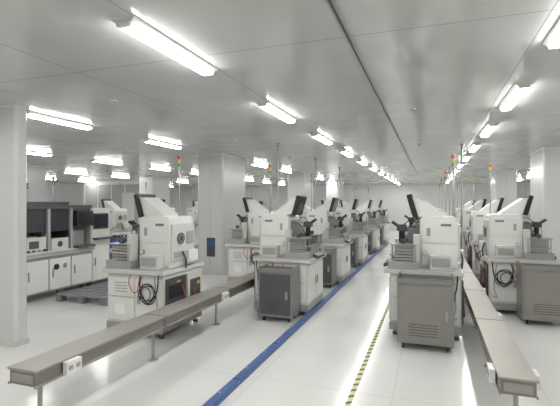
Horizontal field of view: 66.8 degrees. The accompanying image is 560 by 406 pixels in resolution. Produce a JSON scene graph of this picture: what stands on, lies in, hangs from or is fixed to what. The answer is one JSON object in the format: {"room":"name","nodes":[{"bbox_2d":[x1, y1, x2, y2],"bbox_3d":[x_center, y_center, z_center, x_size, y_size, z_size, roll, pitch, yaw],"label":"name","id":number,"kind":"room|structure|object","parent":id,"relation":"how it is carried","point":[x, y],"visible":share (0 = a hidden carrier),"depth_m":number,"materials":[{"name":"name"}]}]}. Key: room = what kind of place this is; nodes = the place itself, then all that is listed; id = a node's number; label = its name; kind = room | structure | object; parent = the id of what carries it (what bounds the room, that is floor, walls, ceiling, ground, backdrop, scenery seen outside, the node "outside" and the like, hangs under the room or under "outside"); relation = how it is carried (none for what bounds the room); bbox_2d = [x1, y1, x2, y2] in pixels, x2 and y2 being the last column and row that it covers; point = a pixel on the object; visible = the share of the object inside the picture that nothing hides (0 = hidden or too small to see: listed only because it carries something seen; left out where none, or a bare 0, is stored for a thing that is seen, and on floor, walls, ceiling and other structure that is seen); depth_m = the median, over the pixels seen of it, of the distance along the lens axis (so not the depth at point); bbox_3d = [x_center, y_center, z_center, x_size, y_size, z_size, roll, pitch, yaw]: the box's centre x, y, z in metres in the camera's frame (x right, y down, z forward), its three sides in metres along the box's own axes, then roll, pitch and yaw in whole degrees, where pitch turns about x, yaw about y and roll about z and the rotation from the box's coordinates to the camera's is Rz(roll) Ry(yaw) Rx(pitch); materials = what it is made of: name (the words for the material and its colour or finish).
{"room":"factory floor","nodes":[
{"label":"factory floor","id":0,"kind":"room"},
{"bbox_2d":[46,182,83,204],"bbox_3d":[-14.268,0.250,16.743,0.100,2.700,30.000,0,0,20],"label":"wall","id":1,"kind":"structure","parent":0,"point":[72,193],"depth_m":23.51,"materials":[{"name":"white paint"}]},
{"bbox_2d":[0,0,559,187],"bbox_3d":[-2.442,-1.150,12.541,25.000,0.100,30.000,0,0,20],"label":"ceiling","id":2,"kind":"structure","parent":0,"point":[454,62],"depth_m":3.98,"materials":[{"name":"white paint"}]},
{"bbox_2d":[27,151,52,155],"bbox_3d":[-5.326,-1.073,9.056,0.160,0.054,1.040,0,0,20],"label":"fluorescent ceiling light","id":3,"kind":"object","parent":2,"relation":"attached to","point":[28,152],"visible":0.58,"depth_m":9.20,"materials":[{"name":"white plastic"}]},
{"bbox_2d":[27,111,93,129],"bbox_3d":[-2.895,-1.073,5.592,0.160,0.054,1.040,0,0,20],"label":"fluorescent ceiling light","id":4,"kind":"object","parent":2,"relation":"attached to","point":[30,114],"visible":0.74,"depth_m":5.52,"materials":[{"name":"white plastic"}]},
{"bbox_2d":[62,171,87,174],"bbox_3d":[-7.323,-1.073,15.231,0.160,0.054,1.040,0,0,20],"label":"fluorescent ceiling light","id":5,"kind":"object","parent":2,"relation":"attached to","point":[62,171],"visible":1,"depth_m":15.13,"materials":[{"name":"white plastic"}]},
{"bbox_2d":[91,159,122,164],"bbox_3d":[-4.556,-1.073,11.223,0.160,0.054,1.040,0,0,20],"label":"fluorescent ceiling light","id":6,"kind":"object","parent":2,"relation":"attached to","point":[92,160],"visible":0.98,"depth_m":11.09,"materials":[{"name":"white plastic"}]},
{"bbox_2d":[109,175,129,177],"bbox_3d":[-6.553,-1.073,17.398,0.160,0.054,1.040,0,0,20],"label":"fluorescent ceiling light","id":7,"kind":"object","parent":2,"relation":"attached to","point":[109,175],"visible":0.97,"depth_m":17.31,"materials":[{"name":"white plastic"}]},
{"bbox_2d":[148,167,171,170],"bbox_3d":[-3.785,-1.073,13.390,0.160,0.054,1.040,0,0,20],"label":"fluorescent ceiling light","id":8,"kind":"object","parent":2,"relation":"attached to","point":[157,168],"visible":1,"depth_m":13.30,"materials":[{"name":"white plastic"}]},
{"bbox_2d":[142,138,182,148],"bbox_3d":[-2.125,-1.073,7.759,0.160,0.054,1.040,0,0,20],"label":"fluorescent ceiling light","id":9,"kind":"object","parent":2,"relation":"attached to","point":[152,141],"visible":1,"depth_m":7.64,"materials":[{"name":"white plastic"}]},
{"bbox_2d":[112,15,217,75],"bbox_3d":[-0.757,-1.073,3.007,0.160,0.054,1.040,0,0,20],"label":"fluorescent ceiling light","id":10,"kind":"object","parent":2,"relation":"attached to","point":[132,25],"visible":1,"depth_m":2.83,"materials":[{"name":"white plastic"}]},
{"bbox_2d":[250,163,267,167],"bbox_3d":[-0.585,-1.073,12.094,0.160,0.054,1.040,0,0,20],"label":"fluorescent ceiling light","id":11,"kind":"object","parent":2,"relation":"attached to","point":[255,164],"visible":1,"depth_m":11.97,"materials":[{"name":"white plastic"}]},
{"bbox_2d":[255,101,297,122],"bbox_3d":[-0.020,-1.073,5.080,0.160,0.054,1.040,0,0,20],"label":"fluorescent ceiling light","id":12,"kind":"object","parent":2,"relation":"attached to","point":[268,106],"visible":1,"depth_m":4.92,"materials":[{"name":"white plastic"}]},
{"bbox_2d":[279,169,292,172],"bbox_3d":[0.185,-1.073,14.261,0.160,0.054,1.040,0,0,20],"label":"fluorescent ceiling light","id":13,"kind":"object","parent":2,"relation":"attached to","point":[283,170],"visible":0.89,"depth_m":14.14,"materials":[{"name":"white plastic"}]},
{"bbox_2d":[310,133,333,144],"bbox_3d":[0.716,-1.073,7.153,0.160,0.054,1.040,0,0,20],"label":"fluorescent ceiling light","id":14,"kind":"object","parent":2,"relation":"attached to","point":[319,136],"visible":1,"depth_m":7.01,"materials":[{"name":"white plastic"}]},
{"bbox_2d":[339,149,353,156],"bbox_3d":[1.453,-1.073,9.226,0.160,0.054,1.040,0,0,20],"label":"fluorescent ceiling light","id":15,"kind":"object","parent":2,"relation":"attached to","point":[344,151],"visible":1,"depth_m":9.03,"materials":[{"name":"white plastic"}]},
{"bbox_2d":[356,160,367,164],"bbox_3d":[2.189,-1.073,11.299,0.160,0.054,1.040,0,0,20],"label":"fluorescent ceiling light","id":16,"kind":"object","parent":2,"relation":"attached to","point":[362,162],"visible":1,"depth_m":11.04,"materials":[{"name":"white plastic"}]},
{"bbox_2d":[326,0,421,183],"bbox_3d":[3.197,-1.093,10.538,0.040,0.014,30.000,0,0,20],"label":"trim","id":17,"kind":"structure","parent":2,"relation":"attached to","point":[332,5],"depth_m":3.21,"materials":[{"name":"metal"}]},
{"bbox_2d":[463,155,471,160],"bbox_3d":[4.473,-1.073,10.201,0.160,0.054,1.040,0,0,20],"label":"fluorescent ceiling light","id":18,"kind":"object","parent":2,"relation":"attached to","point":[465,157],"visible":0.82,"depth_m":9.86,"materials":[{"name":"white plastic"}]},
{"bbox_2d":[468,143,481,151],"bbox_3d":[3.780,-1.073,8.251,0.160,0.054,1.040,0,0,20],"label":"fluorescent ceiling light","id":19,"kind":"object","parent":2,"relation":"attached to","point":[474,146],"visible":1,"depth_m":8.04,"materials":[{"name":"white plastic"}]},
{"bbox_2d":[479,122,499,137],"bbox_3d":[3.087,-1.073,6.300,0.160,0.054,1.040,0,0,20],"label":"fluorescent ceiling light","id":20,"kind":"object","parent":2,"relation":"attached to","point":[488,128],"visible":1,"depth_m":6.14,"materials":[{"name":"white plastic"}]},
{"bbox_2d":[498,81,534,110],"bbox_3d":[2.394,-1.073,4.349,0.160,0.054,1.040,0,0,20],"label":"fluorescent ceiling light","id":21,"kind":"object","parent":2,"relation":"attached to","point":[518,89],"visible":1,"depth_m":4.18,"materials":[{"name":"white plastic"}]},
{"bbox_2d":[542,18,559,49],"bbox_3d":[1.701,-1.073,2.399,0.160,0.054,1.040,0,0,20],"label":"fluorescent ceiling light","id":22,"kind":"object","parent":2,"relation":"attached to","point":[552,41],"visible":1,"depth_m":2.76,"materials":[{"name":"white plastic"}]},
{"bbox_2d":[0,230,559,405],"bbox_3d":[-2.442,1.650,12.541,25.000,0.100,30.000,0,0,20],"label":"floor","id":23,"kind":"structure","parent":0,"point":[320,364],"depth_m":4.37,"materials":[{"name":"tile"}]},
{"bbox_2d":[0,104,29,346],"bbox_3d":[-3.498,0.250,5.000,1.276,2.700,0.176,0,0,20],"label":"column","id":24,"kind":"structure","parent":23,"relation":"on","point":[13,117],"depth_m":4.76,"materials":[{"name":"grey paint"}]},
{"bbox_2d":[27,165,46,201],"bbox_3d":[-7.554,0.250,12.341,0.716,2.700,1.216,0,0,20],"label":"column","id":25,"kind":"structure","parent":23,"relation":"on","point":[36,175],"depth_m":12.46,"materials":[{"name":"grey paint"}]},
{"bbox_2d":[27,177,94,296],"bbox_3d":[-4.195,0.550,7.460,1.140,2.100,1.490,0,0,20],"label":"machine","id":26,"kind":"object","parent":23,"relation":"on","point":[58,257],"visible":0.78,"depth_m":7.29,"materials":[{"name":"grey metal"}]},
{"bbox_2d":[56,281,107,305],"bbox_3d":[-2.982,1.538,7.289,1.000,0.125,1.140,0,0,20],"label":"pallet","id":27,"kind":"object","parent":23,"relation":"on","point":[100,290],"visible":0.56,"depth_m":6.93,"materials":[{"name":"grey plastic"}]},
{"bbox_2d":[73,208,112,286],"bbox_3d":[-3.788,0.850,8.424,0.820,1.500,0.500,0,0,20],"label":"machine","id":28,"kind":"object","parent":23,"relation":"on","point":[101,237],"visible":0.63,"depth_m":8.28,"materials":[{"name":"white metal"}]},
{"bbox_2d":[84,180,139,231],"bbox_3d":[-8.021,0.250,21.931,3.400,2.700,2.040,0,0,20],"label":"booth","id":29,"kind":"object","parent":23,"relation":"on","point":[95,191],"visible":0.43,"depth_m":20.88,"materials":[{"name":"grey"}]},
{"bbox_2d":[101,183,131,252],"bbox_3d":[-5.171,0.496,12.980,0.963,2.208,0.987,0,0,20],"label":"machine","id":30,"kind":"object","parent":23,"relation":"on","point":[118,216],"visible":0.3,"depth_m":12.80,"materials":[{"name":"grey metal"}]},
{"bbox_2d":[110,232,135,258],"bbox_3d":[-3.999,1.175,10.548,0.600,0.850,0.800,0,0,20],"label":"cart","id":31,"kind":"object","parent":23,"relation":"on","point":[112,240],"visible":0.09,"depth_m":10.41,"materials":[{"name":"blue plastic"}]},
{"bbox_2d":[133,182,164,231],"bbox_3d":[-3.629,0.496,12.432,0.963,2.208,0.987,0,0,20],"label":"machine","id":32,"kind":"object","parent":23,"relation":"on","point":[163,200],"visible":0.04,"depth_m":12.46,"materials":[{"name":"grey metal"}]},
{"bbox_2d":[102,155,203,338],"bbox_3d":[-1.608,0.496,5.506,0.963,2.208,0.987,0,0,20],"label":"machine","id":33,"kind":"object","parent":23,"relation":"on","point":[156,267],"visible":0.89,"depth_m":5.17,"materials":[{"name":"grey metal"}]},
{"bbox_2d":[139,177,169,205],"bbox_3d":[-5.412,0.250,18.372,0.716,2.700,1.216,0,0,20],"label":"column","id":34,"kind":"structure","parent":23,"relation":"on","point":[159,186],"depth_m":17.91,"materials":[{"name":"grey paint"}]},
{"bbox_2d":[7,143,355,405],"bbox_3d":[1.213,0.250,11.333,0.309,2.700,17.830,0,0,20],"label":"cable tray","id":35,"kind":"object","parent":23,"relation":"on","point":[37,371],"visible":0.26,"depth_m":3.79,"materials":[{"name":"metal"}]},
{"bbox_2d":[187,186,197,247],"bbox_3d":[-2.758,0.496,14.882,0.963,2.208,0.987,0,0,20],"label":"machine","id":36,"kind":"object","parent":23,"relation":"on","point":[193,211],"visible":0.19,"depth_m":14.62,"materials":[{"name":"grey metal"}]},
{"bbox_2d":[197,153,245,274],"bbox_3d":[-1.367,0.250,10.118,0.666,2.700,1.263,0,0,20],"label":"column","id":37,"kind":"structure","parent":23,"relation":"on","point":[221,177],"depth_m":9.57,"materials":[{"name":"grey paint"}]},
{"bbox_2d":[225,173,274,280],"bbox_3d":[-0.503,0.496,8.616,0.963,2.208,0.987,0,0,20],"label":"machine","id":38,"kind":"object","parent":23,"relation":"on","point":[244,245],"visible":0.42,"depth_m":8.28,"materials":[{"name":"grey metal"}]},
{"bbox_2d":[258,263,299,321],"bbox_3d":[-0.012,1.232,5.851,0.496,0.735,0.378,0,0,20],"label":"base cabinet","id":39,"kind":"object","parent":23,"relation":"on","point":[279,286],"visible":1,"depth_m":5.70,"materials":[{"name":"grey metal"}]},
{"bbox_2d":[253,164,325,315],"bbox_3d":[0.171,0.496,6.519,0.963,2.208,0.987,0,0,20],"label":"machine","id":40,"kind":"object","parent":23,"relation":"on","point":[286,240],"visible":0.66,"depth_m":6.26,"materials":[{"name":"grey metal"}]},
{"bbox_2d":[202,242,388,405],"bbox_3d":[1.449,1.571,8.930,0.082,0.058,17.000,0,0,20],"label":"strip","id":41,"kind":"object","parent":23,"relation":"on","point":[226,390],"visible":0.98,"depth_m":4.53,"materials":[{"name":"blue"}]},
{"bbox_2d":[287,173,312,208],"bbox_3d":[0.784,0.250,16.171,0.666,2.700,1.216,0,0,20],"label":"column","id":42,"kind":"structure","parent":23,"relation":"on","point":[298,183],"depth_m":15.65,"materials":[{"name":"grey paint"}]},
{"bbox_2d":[298,181,314,221],"bbox_3d":[0.585,0.496,11.678,0.963,2.208,0.987,0,0,20],"label":"machine","id":43,"kind":"object","parent":23,"relation":"on","point":[306,208],"visible":0.05,"depth_m":11.40,"materials":[{"name":"grey metal"}]},
{"bbox_2d":[305,174,352,284],"bbox_3d":[0.991,0.496,8.828,0.963,2.208,0.987,0,0,20],"label":"machine","id":44,"kind":"object","parent":23,"relation":"on","point":[333,236],"visible":0.47,"depth_m":8.57,"materials":[{"name":"grey metal"}]},
{"bbox_2d":[322,248,336,287],"bbox_3d":[0.808,1.232,8.159,0.496,0.735,0.378,0,0,20],"label":"base cabinet","id":45,"kind":"object","parent":23,"relation":"on","point":[329,261],"visible":0.48,"depth_m":7.96,"materials":[{"name":"grey metal"}]},
{"bbox_2d":[326,181,342,208],"bbox_3d":[2.826,0.250,21.919,0.666,2.700,1.216,0,0,20],"label":"column","id":46,"kind":"structure","parent":23,"relation":"on","point":[331,187],"depth_m":21.39,"materials":[{"name":"grey paint"}]},
{"bbox_2d":[340,188,353,206],"bbox_3d":[2.728,0.496,17.709,0.963,2.208,0.987,0,0,20],"label":"machine","id":47,"kind":"object","parent":23,"relation":"on","point":[343,203],"visible":0.06,"depth_m":17.58,"materials":[{"name":"grey"}]},
{"bbox_2d":[333,180,369,265],"bbox_3d":[1.878,0.496,11.325,0.963,2.208,0.987,0,0,20],"label":"machine","id":48,"kind":"object","parent":23,"relation":"on","point":[358,228],"visible":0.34,"depth_m":11.07,"materials":[{"name":"grey metal"}]},
{"bbox_2d":[350,237,358,267],"bbox_3d":[1.696,1.232,10.656,0.496,0.735,0.378,0,0,20],"label":"base cabinet","id":49,"kind":"object","parent":23,"relation":"on","point":[353,246],"visible":0.38,"depth_m":10.45,"materials":[{"name":"grey metal"}]},
{"bbox_2d":[344,302,388,405],"bbox_3d":[2.939,1.599,10.131,0.045,0.002,19.060,0,0,20],"label":"tape","id":50,"kind":"object","parent":23,"relation":"on","point":[363,366],"visible":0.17,"depth_m":4.23,"materials":[{"name":"beige plastic"}]},
{"bbox_2d":[354,185,381,252],"bbox_3d":[2.849,0.496,14.057,0.963,2.208,0.987,0,0,20],"label":"machine","id":51,"kind":"object","parent":23,"relation":"on","point":[370,217],"visible":0.39,"depth_m":13.80,"materials":[{"name":"grey metal"}]},
{"bbox_2d":[367,230,372,253],"bbox_3d":[2.666,1.232,13.389,0.496,0.735,0.378,0,0,20],"label":"base cabinet","id":52,"kind":"object","parent":23,"relation":"on","point":[370,236],"visible":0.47,"depth_m":13.17,"materials":[{"name":"grey metal"}]},
{"bbox_2d":[368,188,389,243],"bbox_3d":[3.887,0.496,16.979,0.963,2.208,0.987,0,0,20],"label":"machine","id":53,"kind":"object","parent":23,"relation":"on","point":[383,221],"visible":0.3,"depth_m":16.71,"materials":[{"name":"grey metal"}]},
{"bbox_2d":[379,226,383,244],"bbox_3d":[3.704,1.232,16.310,0.496,0.735,0.378,0,0,20],"label":"base cabinet","id":54,"kind":"object","parent":23,"relation":"on","point":[381,229],"visible":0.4,"depth_m":16.09,"materials":[{"name":"black plastic"}]},
{"bbox_2d":[384,154,464,340],"bbox_3d":[1.842,0.496,5.448,0.963,2.208,0.987,0,0,20],"label":"machine","id":55,"kind":"object","parent":23,"relation":"on","point":[431,246],"visible":0.61,"depth_m":5.12,"materials":[{"name":"grey metal"}]},
{"bbox_2d":[396,271,454,351],"bbox_3d":[1.627,1.202,4.759,0.596,0.795,0.438,0,0,20],"label":"base cabinet","id":56,"kind":"object","parent":23,"relation":"on","point":[425,303],"visible":1,"depth_m":4.57,"materials":[{"name":"grey metal"}]},
{"bbox_2d":[404,171,447,234],"bbox_3d":[2.796,0.496,8.133,0.963,2.208,0.987,0,0,20],"label":"machine","id":57,"kind":"object","parent":23,"relation":"on","point":[445,213],"visible":0.06,"depth_m":8.01,"materials":[{"name":"grey metal"}]},
{"bbox_2d":[411,179,443,223],"bbox_3d":[3.767,0.496,10.866,0.963,2.208,0.987,0,0,20],"label":"machine","id":58,"kind":"object","parent":23,"relation":"on","point":[441,179],"visible":0.06,"depth_m":10.73,"materials":[{"name":"grey metal"}]},
{"bbox_2d":[426,184,440,209],"bbox_3d":[4.771,0.496,13.693,0.963,2.208,0.987,0,0,20],"label":"machine","id":59,"kind":"object","parent":23,"relation":"on","point":[439,184],"visible":0.02,"depth_m":13.57,"materials":[{"name":"grey"}]},
{"bbox_2d":[455,185,475,223],"bbox_3d":[6.428,0.496,14.484,0.963,2.208,0.987,0,0,20],"label":"machine","id":60,"kind":"object","parent":23,"relation":"on","point":[469,204],"visible":0.08,"depth_m":14.34,"materials":[{"name":"grey metal"}]},
{"bbox_2d":[460,181,486,259],"bbox_3d":[5.424,0.496,11.657,0.963,2.208,0.987,0,0,20],"label":"machine","id":61,"kind":"object","parent":23,"relation":"on","point":[480,204],"visible":0.29,"depth_m":11.48,"materials":[{"name":"grey metal"}]},
{"bbox_2d":[466,174,503,278],"bbox_3d":[4.453,0.496,8.924,0.963,2.208,0.987,0,0,20],"label":"machine","id":62,"kind":"object","parent":23,"relation":"on","point":[475,231],"visible":0.36,"depth_m":8.75,"materials":[{"name":"grey metal"}]},
{"bbox_2d":[449,144,540,405],"bbox_3d":[4.382,0.250,10.722,0.316,2.700,16.860,0,0,20],"label":"cable tray","id":63,"kind":"object","parent":23,"relation":"on","point":[507,367],"visible":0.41,"depth_m":3.47,"materials":[{"name":"metal"}]},
{"bbox_2d":[491,170,516,213],"bbox_3d":[7.795,0.250,14.847,0.666,2.700,1.216,0,0,20],"label":"column","id":64,"kind":"structure","parent":23,"relation":"on","point":[503,182],"depth_m":14.30,"materials":[{"name":"grey paint"}]},
{"bbox_2d":[479,163,557,310],"bbox_3d":[3.566,0.496,6.427,0.963,2.208,0.987,0,0,20],"label":"machine","id":65,"kind":"object","parent":23,"relation":"on","point":[508,239],"visible":0.85,"depth_m":6.15,"materials":[{"name":"grey metal"}]},
{"bbox_2d":[516,261,559,323],"bbox_3d":[3.517,1.202,5.658,0.596,0.795,0.438,0,0,20],"label":"base cabinet","id":66,"kind":"object","parent":23,"relation":"on","point":[538,285],"visible":1,"depth_m":5.51,"materials":[{"name":"grey metal"}]},
{"bbox_2d":[530,147,559,264],"bbox_3d":[5.733,0.250,8.894,0.666,2.700,1.216,0,0,20],"label":"column","id":67,"kind":"structure","parent":23,"relation":"on","point":[544,162],"depth_m":8.41,"materials":[{"name":"grey paint"}]},
{"bbox_2d":[169,183,529,229],"bbox_3d":[2.596,0.250,26.723,25.000,2.700,0.100,0,0,20],"label":"wall","id":68,"kind":"structure","parent":0,"point":[394,198],"depth_m":25.28,"materials":[{"name":"white paint"}]}
]}

